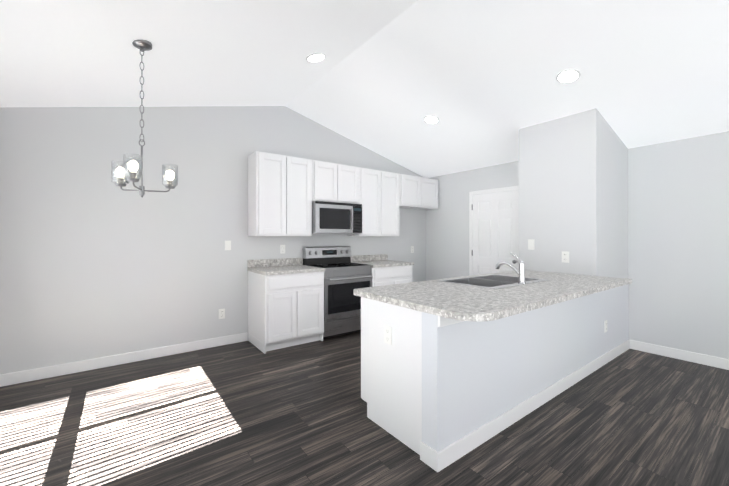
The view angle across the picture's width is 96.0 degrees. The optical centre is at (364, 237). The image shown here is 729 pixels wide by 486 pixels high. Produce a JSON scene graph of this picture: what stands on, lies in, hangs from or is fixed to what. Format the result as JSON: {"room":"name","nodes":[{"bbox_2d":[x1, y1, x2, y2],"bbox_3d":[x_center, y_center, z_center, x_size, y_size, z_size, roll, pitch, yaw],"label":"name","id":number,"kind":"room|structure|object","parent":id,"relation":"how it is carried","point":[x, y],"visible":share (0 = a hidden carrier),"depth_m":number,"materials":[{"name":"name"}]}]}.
{"room":"kitchen","nodes":[
{"label":"kitchen","id":0,"kind":"room"},
{"bbox_2d":[0,106,425,374],"bbox_3d":[-1.060,-0.235,4.510,5.650,3.070,0.120,0,0,-37],"label":"wall","id":1,"kind":"structure","parent":0,"point":[95,262],"depth_m":3.45,"materials":[{"name":"paint"}]},
{"bbox_2d":[0,332,247,386],"bbox_3d":[-2.326,1.247,3.476,2.145,0.105,0.017,0,0,-37],"label":"baseboard","id":2,"kind":"structure","parent":1,"relation":"attached to","point":[7,379],"depth_m":3.31,"materials":[{"name":"paint"}]},
{"bbox_2d":[219,309,224,318],"bbox_3d":[-1.714,0.920,3.939,0.072,0.117,0.008,0,0,-37],"label":"electrical outlet","id":3,"kind":"object","parent":1,"relation":"attached to","point":[221,313],"visible":1,"depth_m":3.94,"materials":[{"name":"plastic"}]},
{"bbox_2d":[225,241,230,249],"bbox_3d":[-1.657,0.100,3.981,0.072,0.117,0.010,0,0,-37],"label":"light switch","id":4,"kind":"object","parent":1,"relation":"attached to","point":[227,245],"visible":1,"depth_m":3.98,"materials":[{"name":"plastic"}]},
{"bbox_2d":[248,151,315,235],"bbox_3d":[-1.055,-0.517,4.228,0.778,1.004,0.334,0,0,-37],"label":"upper cabinet","id":5,"kind":"object","parent":1,"relation":"attached to","point":[284,191],"depth_m":4.05,"materials":[{"name":"paint"}]},
{"bbox_2d":[280,245,284,253],"bbox_3d":[-1.097,0.160,4.401,0.072,0.117,0.008,0,0,-37],"label":"outlet","id":6,"kind":"object","parent":1,"relation":"attached to","point":[282,248],"visible":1,"depth_m":4.40,"materials":[{"name":"plastic"}]},
{"bbox_2d":[316,160,359,203],"bbox_3d":[-0.470,-0.747,4.665,0.758,0.544,0.334,0,0,-37],"label":"upper cabinet","id":7,"kind":"object","parent":1,"relation":"attached to","point":[339,183],"depth_m":4.54,"materials":[{"name":"paint"}]},
{"bbox_2d":[312,201,361,233],"bbox_3d":[-0.441,-0.261,4.626,0.750,0.422,0.432,0,0,-37],"label":"over-the-range microwave","id":8,"kind":"object","parent":7,"relation":"attached to","point":[335,218],"visible":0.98,"depth_m":4.45,"materials":[{"name":"silver metal"}]},
{"bbox_2d":[347,167,403,235],"bbox_3d":[0.154,-0.517,5.133,0.878,1.004,0.334,0,0,-37],"label":"upper cabinet","id":9,"kind":"object","parent":1,"relation":"attached to","point":[381,192],"depth_m":4.99,"materials":[{"name":"paint"}]},
{"bbox_2d":[404,175,437,209],"bbox_3d":[0.850,-0.762,5.655,0.938,0.514,0.334,0,0,-37],"label":"upper cabinet","id":10,"kind":"object","parent":1,"relation":"attached to","point":[421,193],"depth_m":5.53,"materials":[{"name":"paint"}]},
{"bbox_2d":[0,331,728,485],"bbox_3d":[0.773,1.329,2.247,6.230,0.060,6.300,0,0,-37],"label":"floor","id":11,"kind":"structure","parent":0,"point":[245,413],"depth_m":2.22,"materials":[{"name":"laminate"}]},
{"bbox_2d":[247,258,324,353],"bbox_3d":[-0.979,0.793,4.094,0.758,1.015,0.637,0,0,-37],"label":"base cabinet","id":12,"kind":"object","parent":11,"relation":"on","point":[285,302],"visible":1,"depth_m":3.87,"materials":[{"name":"paint"}]},
{"bbox_2d":[303,246,372,338],"bbox_3d":[-0.356,0.718,4.529,0.756,1.165,0.674,0,0,-37],"label":"range","id":13,"kind":"object","parent":11,"relation":"on","point":[344,277],"visible":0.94,"depth_m":4.32,"materials":[{"name":"silver metal"}]},
{"bbox_2d":[351,254,413,286],"bbox_3d":[0.251,0.793,5.016,0.795,1.015,0.637,0,0,-37],"label":"base cabinet","id":14,"kind":"object","parent":11,"relation":"on","point":[385,270],"visible":0.4,"depth_m":4.82,"materials":[{"name":"paint"}]},
{"bbox_2d":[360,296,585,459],"bbox_3d":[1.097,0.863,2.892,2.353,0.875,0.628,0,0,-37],"label":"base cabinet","id":15,"kind":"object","parent":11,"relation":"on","point":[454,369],"depth_m":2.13,"materials":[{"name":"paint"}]},
{"bbox_2d":[384,325,391,344],"bbox_3d":[0.155,0.649,2.178,0.008,0.117,0.072,0,0,-37],"label":"outlet","id":16,"kind":"object","parent":15,"relation":"attached to","point":[387,328],"depth_m":2.18,"materials":[{"name":"plastic"}]},
{"bbox_2d":[354,268,631,323],"bbox_3d":[1.188,0.405,2.723,2.413,0.039,1.055,0,0,-37],"label":"countertop","id":17,"kind":"structure","parent":15,"relation":"on","point":[482,299],"depth_m":2.28,"materials":[{"name":"grey stone"}]},
{"bbox_2d":[440,274,547,288],"bbox_3d":[1.151,0.466,2.902,0.856,0.170,0.561,0,0,-37],"label":"sink","id":18,"kind":"object","parent":17,"relation":"in","point":[490,281],"depth_m":2.97,"materials":[{"name":"silver metal"}]},
{"bbox_2d":[496,252,525,283],"bbox_3d":[1.238,0.255,2.786,0.066,0.253,0.267,0,0,-37],"label":"faucet","id":19,"kind":"object","parent":17,"relation":"on","point":[521,272],"depth_m":2.72,"materials":[{"name":"silver metal"}]},
{"bbox_2d":[604,320,606,332],"bbox_3d":[2.490,0.920,3.383,0.072,0.117,0.008,0,0,-37],"label":"outlet","id":20,"kind":"object","parent":15,"relation":"attached to","point":[605,321],"depth_m":3.37,"materials":[{"name":"plastic"}]},
{"bbox_2d":[0,0,728,177],"bbox_3d":[0.773,-1.427,2.248,6.230,0.926,6.300,0,0,-37],"label":"ceiling","id":21,"kind":"structure","parent":0,"point":[384,78],"depth_m":2.78,"materials":[{"name":"paint"}]},
{"bbox_2d":[111,40,177,197],"bbox_3d":[-1.537,-0.827,2.317,0.400,1.093,0.409,0,0,-37],"label":"chandelier","id":22,"kind":"object","parent":21,"relation":"hanging from","point":[131,166],"visible":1,"depth_m":2.31,"materials":[{"name":"silver metal"}]},
{"bbox_2d":[306,53,325,61],"bbox_3d":[-0.459,-1.696,3.099,0.190,0.055,0.196,0,0,-37],"label":"recessed light","id":23,"kind":"object","parent":21,"relation":"in","point":[316,57],"visible":1,"depth_m":3.08,"materials":[{"name":"paint"}]},
{"bbox_2d":[424,115,438,123],"bbox_3d":[0.828,-1.451,4.051,0.190,0.055,0.196,0,0,-37],"label":"recessed light","id":24,"kind":"object","parent":21,"relation":"in","point":[430,119],"visible":1,"depth_m":4.04,"materials":[{"name":"paint"}]},
{"bbox_2d":[556,69,580,82],"bbox_3d":[1.808,-1.427,2.911,0.190,0.055,0.196,0,0,-37],"label":"recessed light","id":25,"kind":"object","parent":21,"relation":"in","point":[568,75],"visible":1,"depth_m":2.90,"materials":[{"name":"paint"}]},
{"bbox_2d":[426,161,518,280],"bbox_3d":[1.845,0.105,5.244,0.120,2.391,2.190,0,0,-37],"label":"wall","id":26,"kind":"structure","parent":0,"point":[447,238],"depth_m":5.55,"materials":[{"name":"paint"}]},
{"bbox_2d":[469,186,518,275],"bbox_3d":[1.974,0.284,4.953,0.018,2.033,0.906,0,0,-37],"label":"door frame","id":27,"kind":"structure","parent":26,"relation":"attached to","point":[511,188],"depth_m":5.27,"materials":[{"name":"paint"}]},
{"bbox_2d":[473,190,518,274],"bbox_3d":[1.974,0.310,4.954,0.015,1.964,0.784,0,0,-37],"label":"door","id":28,"kind":"structure","parent":26,"relation":"in","point":[495,228],"depth_m":4.94,"materials":[{"name":"paint"}]},
{"bbox_2d":[519,108,627,278],"bbox_3d":[2.459,0.010,3.867,0.990,2.580,0.790,0,0,-37],"label":"wall","id":29,"kind":"structure","parent":0,"point":[573,185],"depth_m":3.52,"materials":[{"name":"paint"}]},
{"bbox_2d":[528,239,533,249],"bbox_3d":[1.911,0.085,3.763,0.010,0.117,0.072,0,0,-37],"label":"light switch","id":30,"kind":"object","parent":29,"relation":"attached to","point":[530,244],"visible":1,"depth_m":3.76,"materials":[{"name":"plastic"}]},
{"bbox_2d":[562,251,568,262],"bbox_3d":[2.128,0.210,3.475,0.008,0.117,0.072,0,0,-37],"label":"outlet","id":31,"kind":"object","parent":29,"relation":"attached to","point":[565,256],"visible":1,"depth_m":3.47,"materials":[{"name":"plastic"}]},
{"bbox_2d":[628,131,728,358],"bbox_3d":[3.991,0.131,2.747,0.120,2.338,2.880,0,0,-37],"label":"wall","id":32,"kind":"structure","parent":0,"point":[678,232],"depth_m":3.49,"materials":[{"name":"paint"}]},
{"bbox_2d":[630,340,728,369],"bbox_3d":[3.901,1.247,2.752,0.017,0.105,2.697,0,0,-37],"label":"baseboard","id":33,"kind":"structure","parent":32,"relation":"attached to","point":[708,360],"depth_m":3.47,"materials":[{"name":"paint"}]}
]}

